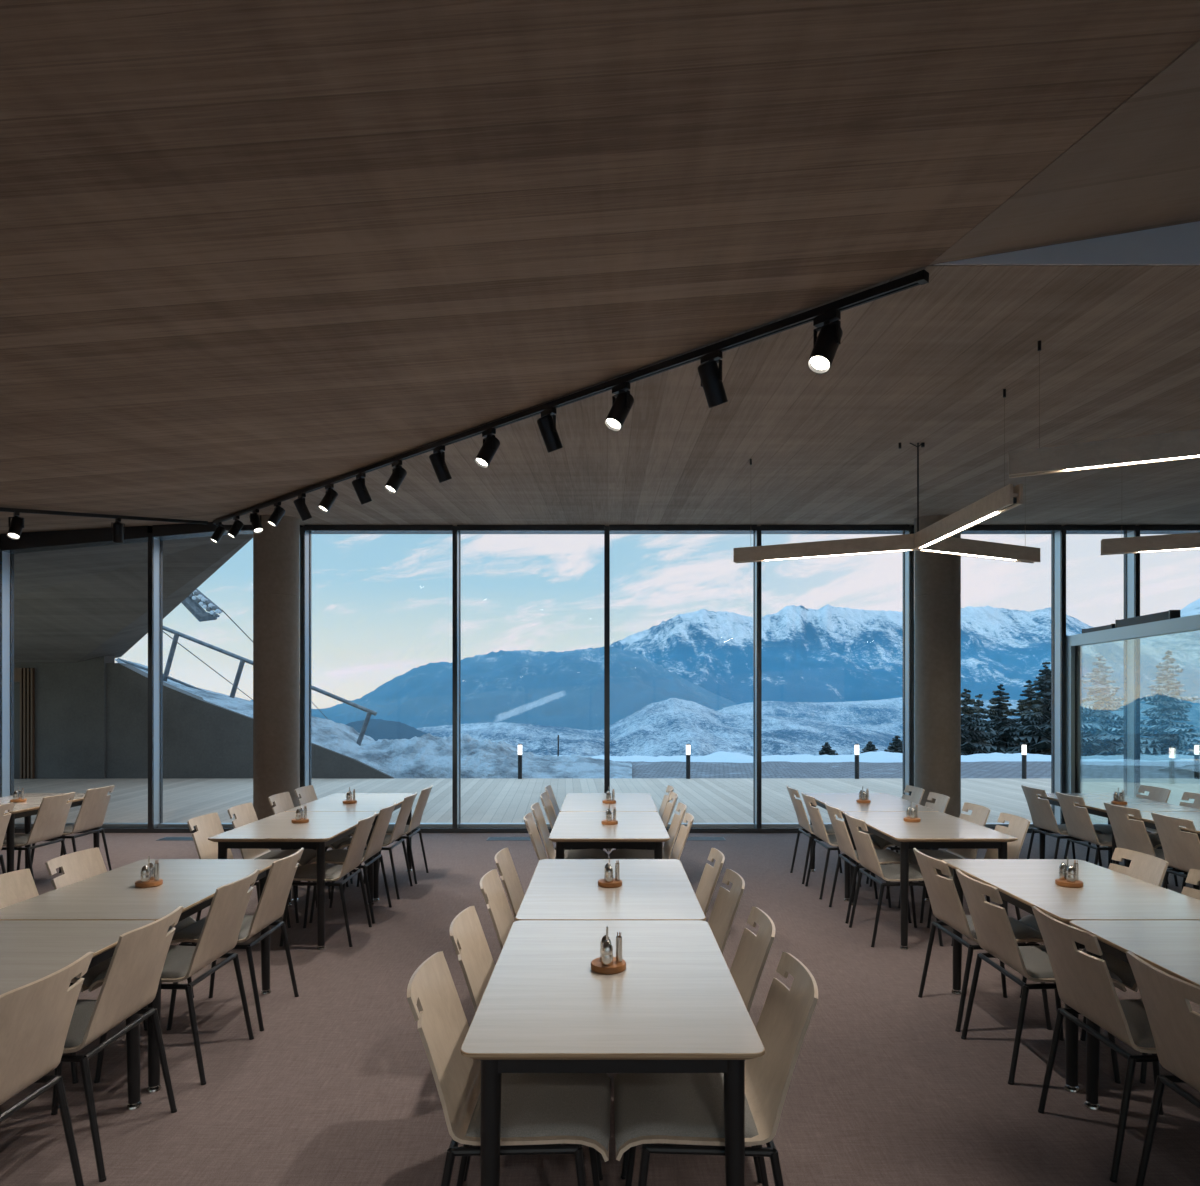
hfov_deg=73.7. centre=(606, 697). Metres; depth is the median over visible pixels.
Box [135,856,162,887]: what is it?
tray
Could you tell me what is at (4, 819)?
dining chair
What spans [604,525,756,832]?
window
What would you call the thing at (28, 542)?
window
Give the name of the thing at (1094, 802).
dining table
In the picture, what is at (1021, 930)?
seat cushion
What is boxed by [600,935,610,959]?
shaker
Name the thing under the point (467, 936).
dining chair
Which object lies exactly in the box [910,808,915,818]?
shaker
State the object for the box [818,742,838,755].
fir tree
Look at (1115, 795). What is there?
shaker
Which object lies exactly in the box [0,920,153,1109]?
dining table
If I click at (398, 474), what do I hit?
track spotlight
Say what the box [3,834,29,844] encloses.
seat cushion
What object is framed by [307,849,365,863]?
seat cushion
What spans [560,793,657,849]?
dining table
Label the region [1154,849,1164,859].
seat cushion
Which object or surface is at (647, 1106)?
seat cushion
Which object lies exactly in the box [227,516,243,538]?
track spotlight
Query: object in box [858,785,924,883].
dining chair
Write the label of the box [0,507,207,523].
track
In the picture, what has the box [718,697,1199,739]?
hill
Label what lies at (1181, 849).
dining chair
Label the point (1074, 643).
window frame
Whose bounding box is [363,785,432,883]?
dining chair
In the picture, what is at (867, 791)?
holder
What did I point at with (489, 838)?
floor vent
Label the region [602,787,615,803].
tray
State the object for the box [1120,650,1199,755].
fir tree
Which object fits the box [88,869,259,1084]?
dining chair
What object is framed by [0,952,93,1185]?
dining chair
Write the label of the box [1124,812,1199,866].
dining table
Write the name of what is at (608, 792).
shaker
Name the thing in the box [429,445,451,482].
track spotlight
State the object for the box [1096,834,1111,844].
seat cushion
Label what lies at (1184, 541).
pendant
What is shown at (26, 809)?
dining table
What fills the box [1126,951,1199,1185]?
dining chair
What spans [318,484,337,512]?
track spotlight
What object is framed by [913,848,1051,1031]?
dining chair
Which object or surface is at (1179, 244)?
ceiling
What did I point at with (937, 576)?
column
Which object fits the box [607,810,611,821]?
shaker
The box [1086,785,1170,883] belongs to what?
dining chair
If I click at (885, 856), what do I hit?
seat cushion
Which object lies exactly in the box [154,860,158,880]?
holder
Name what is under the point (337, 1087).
floor
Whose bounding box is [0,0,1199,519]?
ceiling
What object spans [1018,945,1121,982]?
seat cushion
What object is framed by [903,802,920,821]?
tray
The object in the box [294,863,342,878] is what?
seat cushion
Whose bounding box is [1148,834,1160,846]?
seat cushion
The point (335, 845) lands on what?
seat cushion
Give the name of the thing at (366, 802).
dining table
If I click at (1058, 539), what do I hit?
window
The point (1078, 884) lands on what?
tray
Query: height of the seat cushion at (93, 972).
0.080 m
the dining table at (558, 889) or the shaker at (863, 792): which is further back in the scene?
the shaker at (863, 792)
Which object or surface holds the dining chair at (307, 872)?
on the floor
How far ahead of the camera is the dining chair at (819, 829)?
6.71 m
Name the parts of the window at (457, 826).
sill rail, head rail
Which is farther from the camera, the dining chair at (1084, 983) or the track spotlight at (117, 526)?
the track spotlight at (117, 526)
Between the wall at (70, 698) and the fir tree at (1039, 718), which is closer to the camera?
the wall at (70, 698)
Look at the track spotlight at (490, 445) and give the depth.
5.22 m
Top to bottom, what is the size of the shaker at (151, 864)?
0.082 m
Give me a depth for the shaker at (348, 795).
6.96 m
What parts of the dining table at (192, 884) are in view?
leg, leg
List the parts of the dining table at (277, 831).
leg, leg, leg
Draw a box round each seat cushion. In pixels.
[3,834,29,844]
[28,824,73,833]
[64,999,96,1047]
[74,957,111,987]
[92,945,195,983]
[167,916,195,933]
[172,915,253,939]
[255,849,315,864]
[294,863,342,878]
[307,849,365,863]
[330,835,349,848]
[339,835,390,847]
[386,824,408,833]
[466,1073,610,1150]
[555,849,607,858]
[609,849,653,858]
[614,1073,758,1151]
[810,824,834,833]
[828,834,879,847]
[854,849,912,863]
[870,834,892,848]
[880,864,922,878]
[898,849,962,864]
[936,866,952,878]
[966,915,1042,938]
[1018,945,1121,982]
[1019,915,1039,931]
[1057,824,1103,833]
[1082,948,1135,987]
[1093,824,1150,833]
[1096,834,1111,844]
[1119,999,1155,1047]
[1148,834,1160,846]
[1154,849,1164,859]
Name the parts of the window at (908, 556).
head rail, sill rail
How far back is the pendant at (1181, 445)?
3.68 m
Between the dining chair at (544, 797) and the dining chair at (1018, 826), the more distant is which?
the dining chair at (544, 797)
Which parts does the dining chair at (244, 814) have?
leg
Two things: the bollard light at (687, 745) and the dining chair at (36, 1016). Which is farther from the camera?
the bollard light at (687, 745)
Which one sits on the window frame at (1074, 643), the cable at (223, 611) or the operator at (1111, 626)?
the operator at (1111, 626)
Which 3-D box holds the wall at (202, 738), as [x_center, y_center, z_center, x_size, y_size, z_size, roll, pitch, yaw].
[-8.082,0.517,16.775,7.366,2.486,0.350,0,0,0]
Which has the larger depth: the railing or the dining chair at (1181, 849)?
the railing
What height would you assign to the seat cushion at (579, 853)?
0.080 m
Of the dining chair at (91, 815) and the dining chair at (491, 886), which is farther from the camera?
the dining chair at (91, 815)
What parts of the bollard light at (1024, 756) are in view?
post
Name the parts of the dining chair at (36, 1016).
frame, leg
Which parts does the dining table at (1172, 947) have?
leg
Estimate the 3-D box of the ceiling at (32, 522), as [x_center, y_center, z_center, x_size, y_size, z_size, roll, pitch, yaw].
[-7.105,-1.626,6.200,4.790,1.671,7.800,0,0,0]
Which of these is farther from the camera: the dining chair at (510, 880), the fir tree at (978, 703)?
the fir tree at (978, 703)
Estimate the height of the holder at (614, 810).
0.100 m
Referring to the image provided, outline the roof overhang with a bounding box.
[14,534,252,662]
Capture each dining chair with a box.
[0,802,14,873]
[0,869,111,1083]
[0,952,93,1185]
[1,792,75,882]
[28,785,114,872]
[45,847,196,1030]
[51,906,182,1181]
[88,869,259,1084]
[166,848,303,1030]
[187,813,290,943]
[227,803,316,922]
[268,792,349,898]
[279,813,375,946]
[295,785,365,883]
[307,803,395,923]
[339,792,416,898]
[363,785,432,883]
[407,951,610,1185]
[449,906,602,1180]
[480,869,514,950]
[495,848,524,920]
[523,813,546,859]
[531,802,607,858]
[540,792,608,851]
[545,785,602,849]
[609,792,677,850]
[609,802,686,858]
[614,952,817,1185]
[621,906,774,1182]
[659,785,673,818]
[670,813,693,859]
[695,848,724,915]
[708,869,744,953]
[786,785,841,883]
[801,792,879,899]
[825,802,912,923]
[845,813,942,946]
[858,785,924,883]
[869,792,949,898]
[898,802,989,922]
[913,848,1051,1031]
[927,813,1029,945]
[955,869,1126,1084]
[1019,848,1168,997]
[1021,785,1103,866]
[1032,906,1163,1182]
[1055,792,1111,864]
[1080,869,1199,1083]
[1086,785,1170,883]
[1104,803,1171,888]
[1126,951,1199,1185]
[1148,792,1199,886]
[1151,812,1199,887]
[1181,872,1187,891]
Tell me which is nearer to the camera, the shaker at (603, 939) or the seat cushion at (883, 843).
the shaker at (603, 939)
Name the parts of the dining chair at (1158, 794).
leg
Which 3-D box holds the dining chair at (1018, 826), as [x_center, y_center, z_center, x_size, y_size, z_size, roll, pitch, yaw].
[2.577,1.241,5.569,0.591,0.838,0.478,0,0,1]
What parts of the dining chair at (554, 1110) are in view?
leg, leg, frame, leg, leg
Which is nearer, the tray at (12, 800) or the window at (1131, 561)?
the tray at (12, 800)
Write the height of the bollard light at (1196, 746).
0.720 m
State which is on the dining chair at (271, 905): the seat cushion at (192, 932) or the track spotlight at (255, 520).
the seat cushion at (192, 932)
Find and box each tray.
[10,786,26,802]
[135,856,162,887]
[292,818,308,823]
[343,787,356,803]
[591,927,625,973]
[598,856,621,887]
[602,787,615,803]
[602,805,617,824]
[856,786,870,802]
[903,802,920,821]
[1055,856,1082,887]
[1111,788,1126,804]
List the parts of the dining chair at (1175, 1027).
leg, frame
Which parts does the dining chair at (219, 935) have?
leg, leg, frame, leg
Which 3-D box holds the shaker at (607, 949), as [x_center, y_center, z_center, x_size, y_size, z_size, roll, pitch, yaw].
[0.001,0.857,2.696,0.039,0.082,0.038,0,0,0]
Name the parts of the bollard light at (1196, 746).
post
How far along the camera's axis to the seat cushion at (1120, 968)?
3.57 m
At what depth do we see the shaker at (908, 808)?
6.00 m
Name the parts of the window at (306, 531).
head rail, sill rail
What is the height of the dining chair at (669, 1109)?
0.838 m
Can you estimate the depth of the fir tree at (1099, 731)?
47.52 m
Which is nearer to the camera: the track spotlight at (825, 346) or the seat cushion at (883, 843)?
the track spotlight at (825, 346)
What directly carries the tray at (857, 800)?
on the dining table at (846, 802)
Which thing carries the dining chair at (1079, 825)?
on the floor
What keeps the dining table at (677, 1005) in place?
on the floor
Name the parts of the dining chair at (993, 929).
leg, frame, leg, leg, leg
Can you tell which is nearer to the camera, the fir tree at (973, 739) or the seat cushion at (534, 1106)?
the seat cushion at (534, 1106)
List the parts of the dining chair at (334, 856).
leg, leg, frame, leg, leg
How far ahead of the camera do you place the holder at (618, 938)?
2.71 m
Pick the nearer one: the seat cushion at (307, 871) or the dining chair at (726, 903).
the dining chair at (726, 903)
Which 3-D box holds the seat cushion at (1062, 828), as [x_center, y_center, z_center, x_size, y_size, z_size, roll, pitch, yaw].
[4.280,1.227,7.375,0.406,0.080,0.400,0,0,1]
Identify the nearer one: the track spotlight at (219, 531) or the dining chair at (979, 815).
the dining chair at (979, 815)
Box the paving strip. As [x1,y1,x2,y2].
[615,761,1199,777]
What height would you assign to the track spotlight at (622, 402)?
0.250 m
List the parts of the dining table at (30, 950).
leg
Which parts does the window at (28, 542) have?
head rail, sill rail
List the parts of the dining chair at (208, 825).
leg, leg, leg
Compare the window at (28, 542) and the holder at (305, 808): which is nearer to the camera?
the holder at (305, 808)
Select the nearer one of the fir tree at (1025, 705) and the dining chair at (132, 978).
the dining chair at (132, 978)
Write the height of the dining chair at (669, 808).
0.838 m
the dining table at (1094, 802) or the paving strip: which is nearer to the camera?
the dining table at (1094, 802)
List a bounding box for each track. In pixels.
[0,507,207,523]
[213,270,928,523]
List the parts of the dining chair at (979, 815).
leg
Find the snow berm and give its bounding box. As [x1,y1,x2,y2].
[538,751,1199,762]
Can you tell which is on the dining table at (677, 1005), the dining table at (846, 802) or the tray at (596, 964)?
the tray at (596, 964)
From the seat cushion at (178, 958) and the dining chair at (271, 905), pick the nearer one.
the seat cushion at (178, 958)
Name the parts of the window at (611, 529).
head rail, sill rail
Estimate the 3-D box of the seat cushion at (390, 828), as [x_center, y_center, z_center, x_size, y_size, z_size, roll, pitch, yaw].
[-2.011,1.227,7.375,0.406,0.080,0.400,0,0,0]
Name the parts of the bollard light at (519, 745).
post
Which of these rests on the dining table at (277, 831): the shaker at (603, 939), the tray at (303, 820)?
the tray at (303, 820)
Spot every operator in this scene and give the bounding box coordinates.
[1082,624,1114,632]
[1115,610,1179,627]
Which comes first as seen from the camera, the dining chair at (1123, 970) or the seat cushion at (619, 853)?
the dining chair at (1123, 970)
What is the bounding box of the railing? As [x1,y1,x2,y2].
[117,626,376,745]
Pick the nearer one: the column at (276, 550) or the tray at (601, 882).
the tray at (601, 882)
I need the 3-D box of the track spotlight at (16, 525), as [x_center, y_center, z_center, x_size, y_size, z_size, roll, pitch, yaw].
[-5.433,-1.581,7.350,0.120,0.250,0.168,0,0,0]
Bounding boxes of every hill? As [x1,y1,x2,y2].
[346,719,426,740]
[417,722,612,756]
[590,698,902,756]
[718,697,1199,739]
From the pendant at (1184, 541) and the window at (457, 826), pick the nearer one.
the pendant at (1184, 541)
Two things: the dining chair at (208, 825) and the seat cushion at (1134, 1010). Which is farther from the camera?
the dining chair at (208, 825)
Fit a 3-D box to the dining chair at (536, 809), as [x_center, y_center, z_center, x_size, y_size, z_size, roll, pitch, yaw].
[-0.286,1.241,6.130,0.591,0.838,0.478,0,0,0]
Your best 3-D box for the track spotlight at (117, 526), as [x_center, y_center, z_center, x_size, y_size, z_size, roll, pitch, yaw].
[-5.126,-1.750,8.388,0.130,0.251,0.153,0,0,0]
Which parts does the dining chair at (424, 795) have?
frame, leg, leg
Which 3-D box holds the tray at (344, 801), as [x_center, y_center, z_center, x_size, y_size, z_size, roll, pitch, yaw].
[-2.250,0.850,7.000,0.120,0.140,0.120,0,0,0]
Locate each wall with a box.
[14,656,114,778]
[106,663,393,777]
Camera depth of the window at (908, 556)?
9.88 m
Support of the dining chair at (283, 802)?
on the floor
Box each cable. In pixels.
[163,631,252,699]
[223,611,327,718]
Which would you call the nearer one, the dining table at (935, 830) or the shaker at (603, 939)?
the shaker at (603, 939)
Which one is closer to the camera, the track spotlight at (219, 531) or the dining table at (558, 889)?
the dining table at (558, 889)
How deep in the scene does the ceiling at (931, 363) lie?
5.35 m
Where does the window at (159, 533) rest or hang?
on the floor
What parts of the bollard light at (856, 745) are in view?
post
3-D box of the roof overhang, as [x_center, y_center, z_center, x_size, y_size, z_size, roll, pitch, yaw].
[-11.410,-1.575,13.635,14.180,2.030,7.130,0,0,0]
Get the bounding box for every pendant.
[733,389,1039,562]
[1009,341,1199,477]
[1101,532,1199,554]
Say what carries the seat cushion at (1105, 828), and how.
on the dining chair at (1158, 794)
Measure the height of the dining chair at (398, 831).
0.838 m
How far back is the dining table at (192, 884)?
3.75 m
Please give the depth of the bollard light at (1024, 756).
16.52 m
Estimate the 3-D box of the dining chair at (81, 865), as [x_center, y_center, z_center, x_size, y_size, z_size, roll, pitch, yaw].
[-2.557,1.241,4.221,0.591,0.838,0.478,0,0,1]
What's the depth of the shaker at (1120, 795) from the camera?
6.91 m
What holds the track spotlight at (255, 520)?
attached to the track at (921, 277)
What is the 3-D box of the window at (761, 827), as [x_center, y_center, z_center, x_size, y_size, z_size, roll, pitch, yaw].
[2.780,-0.285,9.950,1.882,3.890,0.220,0,0,0]
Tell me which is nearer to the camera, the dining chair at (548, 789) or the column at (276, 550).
the dining chair at (548, 789)
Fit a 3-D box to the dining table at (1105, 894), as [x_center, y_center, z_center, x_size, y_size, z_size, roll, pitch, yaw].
[2.300,1.290,3.946,0.800,0.740,1.243,0,0,0]
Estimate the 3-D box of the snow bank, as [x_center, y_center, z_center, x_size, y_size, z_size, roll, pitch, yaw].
[-5.394,0.927,19.630,11.951,3.636,5.940,0,0,0]
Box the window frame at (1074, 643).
[1066,614,1199,874]
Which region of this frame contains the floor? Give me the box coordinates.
[0,833,1199,1185]
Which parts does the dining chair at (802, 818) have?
leg, leg, frame, leg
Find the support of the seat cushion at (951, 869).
on the dining chair at (1018, 826)
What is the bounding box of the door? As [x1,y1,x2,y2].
[14,668,34,778]
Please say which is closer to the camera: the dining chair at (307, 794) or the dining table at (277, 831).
the dining table at (277, 831)
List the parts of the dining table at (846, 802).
leg, leg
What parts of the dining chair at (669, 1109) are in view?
leg, leg, frame, leg, leg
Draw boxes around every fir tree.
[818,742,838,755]
[861,741,877,752]
[884,735,902,752]
[961,689,1005,754]
[961,694,987,744]
[979,684,1023,751]
[1003,662,1086,755]
[1007,680,1040,742]
[1081,653,1141,755]
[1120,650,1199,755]
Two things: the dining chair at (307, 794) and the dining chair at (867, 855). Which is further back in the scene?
the dining chair at (307, 794)
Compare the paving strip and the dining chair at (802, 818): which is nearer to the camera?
the dining chair at (802, 818)
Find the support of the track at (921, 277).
attached to the ceiling at (931, 363)
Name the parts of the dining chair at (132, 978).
leg, leg, frame, leg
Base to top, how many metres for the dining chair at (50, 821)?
0.838 m
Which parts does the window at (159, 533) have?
sill rail, head rail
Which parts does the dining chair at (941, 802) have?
frame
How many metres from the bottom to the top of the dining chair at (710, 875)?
0.838 m
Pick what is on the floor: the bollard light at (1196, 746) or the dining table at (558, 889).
the dining table at (558, 889)
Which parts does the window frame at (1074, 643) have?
post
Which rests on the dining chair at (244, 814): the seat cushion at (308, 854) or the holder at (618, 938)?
the seat cushion at (308, 854)
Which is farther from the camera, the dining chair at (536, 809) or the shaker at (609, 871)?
the dining chair at (536, 809)
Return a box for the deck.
[14,778,1199,822]
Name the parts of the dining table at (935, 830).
leg, leg, leg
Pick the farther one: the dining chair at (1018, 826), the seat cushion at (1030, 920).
the dining chair at (1018, 826)
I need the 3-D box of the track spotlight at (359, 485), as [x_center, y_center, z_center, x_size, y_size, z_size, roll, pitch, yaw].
[-2.046,-1.742,6.680,0.153,0.251,0.147,0,0,0]
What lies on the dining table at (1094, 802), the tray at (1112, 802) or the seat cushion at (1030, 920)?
the tray at (1112, 802)
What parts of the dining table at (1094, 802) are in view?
leg, leg, leg, leg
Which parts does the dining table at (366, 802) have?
leg, leg, leg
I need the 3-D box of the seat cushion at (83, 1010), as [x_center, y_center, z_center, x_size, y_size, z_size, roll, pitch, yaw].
[-2.042,1.227,2.980,0.406,0.080,0.400,0,0,0]
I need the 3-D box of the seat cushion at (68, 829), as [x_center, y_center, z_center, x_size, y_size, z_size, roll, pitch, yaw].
[-5.022,1.227,7.380,0.406,0.080,0.400,0,0,-1]
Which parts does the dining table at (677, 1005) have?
leg, leg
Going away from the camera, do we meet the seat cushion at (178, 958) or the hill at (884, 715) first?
the seat cushion at (178, 958)
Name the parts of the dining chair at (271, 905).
leg, leg, frame, leg, leg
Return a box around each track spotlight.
[7,511,23,539]
[111,518,124,542]
[210,522,225,543]
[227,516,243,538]
[249,509,262,532]
[267,502,284,526]
[294,493,311,520]
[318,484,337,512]
[352,473,371,504]
[384,460,406,493]
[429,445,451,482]
[475,428,499,467]
[537,407,562,452]
[605,382,633,430]
[698,350,727,407]
[808,309,842,372]
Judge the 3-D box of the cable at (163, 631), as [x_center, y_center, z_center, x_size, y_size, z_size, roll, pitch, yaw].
[-27.003,-0.975,57.500,7.360,6.498,35.014,0,0,0]
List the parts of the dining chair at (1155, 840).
leg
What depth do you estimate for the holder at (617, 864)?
3.92 m
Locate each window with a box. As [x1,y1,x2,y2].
[0,526,151,832]
[148,522,301,832]
[300,525,452,832]
[452,525,604,832]
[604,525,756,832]
[753,525,909,832]
[903,525,1061,832]
[1051,525,1135,823]
[1124,525,1199,796]
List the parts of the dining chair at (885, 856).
leg, leg, frame, leg, leg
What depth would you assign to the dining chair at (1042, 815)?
7.32 m
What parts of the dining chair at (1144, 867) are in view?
leg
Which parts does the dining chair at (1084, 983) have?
leg, frame, leg, leg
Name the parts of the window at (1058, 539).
head rail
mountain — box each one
[250,647,737,730]
[610,604,1199,704]
[1123,598,1199,667]
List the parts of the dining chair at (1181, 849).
leg, frame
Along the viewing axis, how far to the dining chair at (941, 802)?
6.79 m
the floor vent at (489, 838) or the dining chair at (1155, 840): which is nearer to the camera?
the dining chair at (1155, 840)
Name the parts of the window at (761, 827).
sill rail, head rail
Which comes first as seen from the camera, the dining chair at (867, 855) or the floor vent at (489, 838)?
the dining chair at (867, 855)
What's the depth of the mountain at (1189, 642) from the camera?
6282.76 m
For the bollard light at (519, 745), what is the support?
on the deck
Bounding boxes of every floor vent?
[157,837,192,839]
[487,837,530,839]
[687,837,724,839]
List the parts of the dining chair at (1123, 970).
leg, leg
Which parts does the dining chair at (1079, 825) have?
leg, frame, leg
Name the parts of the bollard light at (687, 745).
post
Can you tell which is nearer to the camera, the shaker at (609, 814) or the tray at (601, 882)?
the tray at (601, 882)
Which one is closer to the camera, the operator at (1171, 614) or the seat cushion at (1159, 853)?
the seat cushion at (1159, 853)
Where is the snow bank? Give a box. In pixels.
[115,659,631,777]
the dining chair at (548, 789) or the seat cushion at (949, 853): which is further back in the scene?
the dining chair at (548, 789)
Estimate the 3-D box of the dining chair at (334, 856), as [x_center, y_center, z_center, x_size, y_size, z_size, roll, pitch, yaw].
[-1.934,1.241,6.125,0.591,0.838,0.478,0,0,0]
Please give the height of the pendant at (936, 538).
0.805 m
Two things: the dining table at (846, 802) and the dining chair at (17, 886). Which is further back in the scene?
the dining table at (846, 802)
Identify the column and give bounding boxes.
[253,515,299,819]
[914,515,960,817]
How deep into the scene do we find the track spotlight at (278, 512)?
8.05 m
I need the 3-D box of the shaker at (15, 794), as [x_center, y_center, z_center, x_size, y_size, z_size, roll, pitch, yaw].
[-5.214,0.857,7.056,0.039,0.082,0.038,0,0,0]
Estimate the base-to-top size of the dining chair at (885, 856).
0.838 m
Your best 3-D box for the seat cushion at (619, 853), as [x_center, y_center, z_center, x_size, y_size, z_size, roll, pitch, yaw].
[0.221,1.227,6.130,0.406,0.080,0.400,0,0,-1]
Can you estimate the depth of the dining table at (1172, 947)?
3.11 m
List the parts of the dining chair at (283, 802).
leg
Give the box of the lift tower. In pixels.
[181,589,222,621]
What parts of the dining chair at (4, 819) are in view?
leg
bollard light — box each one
[518,744,521,778]
[686,744,689,778]
[855,744,858,778]
[1022,744,1026,778]
[1194,744,1198,778]
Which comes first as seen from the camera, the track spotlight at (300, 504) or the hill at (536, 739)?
the track spotlight at (300, 504)
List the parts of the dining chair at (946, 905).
leg, leg, frame, leg, leg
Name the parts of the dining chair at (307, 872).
leg, leg, frame, leg, leg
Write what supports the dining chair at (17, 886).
on the floor
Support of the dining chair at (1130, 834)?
on the floor
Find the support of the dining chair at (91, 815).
on the floor
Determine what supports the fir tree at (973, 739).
on the snowy ground
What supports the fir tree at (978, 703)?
on the snowy ground
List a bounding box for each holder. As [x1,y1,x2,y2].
[21,788,23,799]
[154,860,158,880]
[304,806,306,818]
[613,807,615,820]
[615,860,619,880]
[616,932,621,962]
[866,790,868,799]
[915,805,917,817]
[1073,860,1078,880]
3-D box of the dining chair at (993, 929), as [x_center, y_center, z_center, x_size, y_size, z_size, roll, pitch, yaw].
[1.951,1.241,3.670,0.591,0.838,0.478,0,0,0]
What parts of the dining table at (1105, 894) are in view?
leg, leg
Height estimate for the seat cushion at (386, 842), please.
0.080 m
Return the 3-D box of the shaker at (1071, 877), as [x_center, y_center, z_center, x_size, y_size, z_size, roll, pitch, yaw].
[2.266,0.857,3.906,0.039,0.082,0.038,0,0,0]
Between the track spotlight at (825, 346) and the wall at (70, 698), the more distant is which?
the wall at (70, 698)
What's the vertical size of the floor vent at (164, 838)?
0.006 m
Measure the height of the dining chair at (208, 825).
0.838 m
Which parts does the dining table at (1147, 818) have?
leg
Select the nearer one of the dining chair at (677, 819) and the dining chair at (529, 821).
the dining chair at (529, 821)
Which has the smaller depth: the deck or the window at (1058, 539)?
the window at (1058, 539)
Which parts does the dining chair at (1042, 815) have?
leg, frame, leg, leg, leg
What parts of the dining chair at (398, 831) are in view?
leg, frame, leg, leg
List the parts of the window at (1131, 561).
head rail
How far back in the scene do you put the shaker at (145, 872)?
3.89 m
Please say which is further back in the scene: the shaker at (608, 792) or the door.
the door
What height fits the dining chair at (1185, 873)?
0.838 m
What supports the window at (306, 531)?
on the floor
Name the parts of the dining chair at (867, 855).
leg, leg, frame, leg, leg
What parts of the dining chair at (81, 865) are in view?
leg, leg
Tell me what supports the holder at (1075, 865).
in the tray at (1078, 884)
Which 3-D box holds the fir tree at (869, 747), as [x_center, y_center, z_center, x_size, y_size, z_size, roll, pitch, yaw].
[19.706,5.095,60.039,4.101,3.765,4.315,0,0,0]
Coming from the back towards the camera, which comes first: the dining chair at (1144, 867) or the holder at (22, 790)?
the holder at (22, 790)
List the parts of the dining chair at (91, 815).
leg, leg, leg, frame, leg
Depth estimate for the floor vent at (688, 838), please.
9.42 m
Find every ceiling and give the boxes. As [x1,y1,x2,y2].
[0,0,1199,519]
[0,505,213,533]
[222,265,1199,525]
[928,38,1199,265]
[935,221,1199,264]
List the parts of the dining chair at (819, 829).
leg, leg, frame, leg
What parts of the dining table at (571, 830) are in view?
leg, leg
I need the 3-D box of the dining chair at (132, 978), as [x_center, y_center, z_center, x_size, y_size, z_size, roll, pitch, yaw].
[-1.950,1.241,2.980,0.591,0.838,0.478,0,0,0]
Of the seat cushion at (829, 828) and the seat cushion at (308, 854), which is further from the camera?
the seat cushion at (829, 828)
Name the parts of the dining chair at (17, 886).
leg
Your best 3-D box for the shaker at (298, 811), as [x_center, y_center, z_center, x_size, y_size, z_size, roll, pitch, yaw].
[-2.274,0.857,5.896,0.039,0.082,0.038,0,0,0]
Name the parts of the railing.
rail, post, post, rail, post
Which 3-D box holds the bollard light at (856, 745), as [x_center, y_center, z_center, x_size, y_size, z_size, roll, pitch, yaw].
[5.170,1.310,16.550,0.092,0.720,0.092,0,0,0]
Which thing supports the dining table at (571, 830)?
on the floor
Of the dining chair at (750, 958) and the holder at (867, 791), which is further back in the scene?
the holder at (867, 791)
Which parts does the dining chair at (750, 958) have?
leg, leg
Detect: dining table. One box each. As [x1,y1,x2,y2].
[0,793,99,872]
[0,859,278,1092]
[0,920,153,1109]
[208,812,378,949]
[285,793,416,900]
[461,920,764,1185]
[515,859,705,920]
[549,812,669,858]
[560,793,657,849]
[805,793,937,900]
[843,812,1017,949]
[942,859,1199,1092]
[1037,793,1199,889]
[1069,920,1199,1109]
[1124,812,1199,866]
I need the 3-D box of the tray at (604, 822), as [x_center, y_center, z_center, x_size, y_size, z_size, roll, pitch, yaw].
[0.020,0.850,5.850,0.120,0.140,0.120,0,0,0]
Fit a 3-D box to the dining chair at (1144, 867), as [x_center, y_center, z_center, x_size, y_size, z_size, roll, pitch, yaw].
[2.557,1.241,4.221,0.591,0.838,0.478,0,0,0]
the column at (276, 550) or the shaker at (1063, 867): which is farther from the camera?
the column at (276, 550)
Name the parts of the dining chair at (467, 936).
leg, leg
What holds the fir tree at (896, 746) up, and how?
on the snowy ground
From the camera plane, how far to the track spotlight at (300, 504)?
7.58 m
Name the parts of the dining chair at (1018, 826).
leg, leg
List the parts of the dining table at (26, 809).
leg, leg, leg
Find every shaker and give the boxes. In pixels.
[13,791,18,799]
[141,865,149,882]
[150,863,153,879]
[296,809,300,819]
[346,792,350,800]
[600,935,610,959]
[602,940,612,965]
[605,865,612,882]
[607,791,610,800]
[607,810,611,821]
[862,791,865,800]
[906,807,910,817]
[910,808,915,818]
[1059,863,1066,879]
[1067,865,1075,882]
[1113,791,1117,800]
[1118,792,1122,801]
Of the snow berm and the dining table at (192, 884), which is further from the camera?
the snow berm
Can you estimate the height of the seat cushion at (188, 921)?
0.080 m
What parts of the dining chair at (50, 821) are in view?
leg, leg, frame, leg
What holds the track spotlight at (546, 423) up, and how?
attached to the track at (921, 277)
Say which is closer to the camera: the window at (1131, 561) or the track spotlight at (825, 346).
the track spotlight at (825, 346)

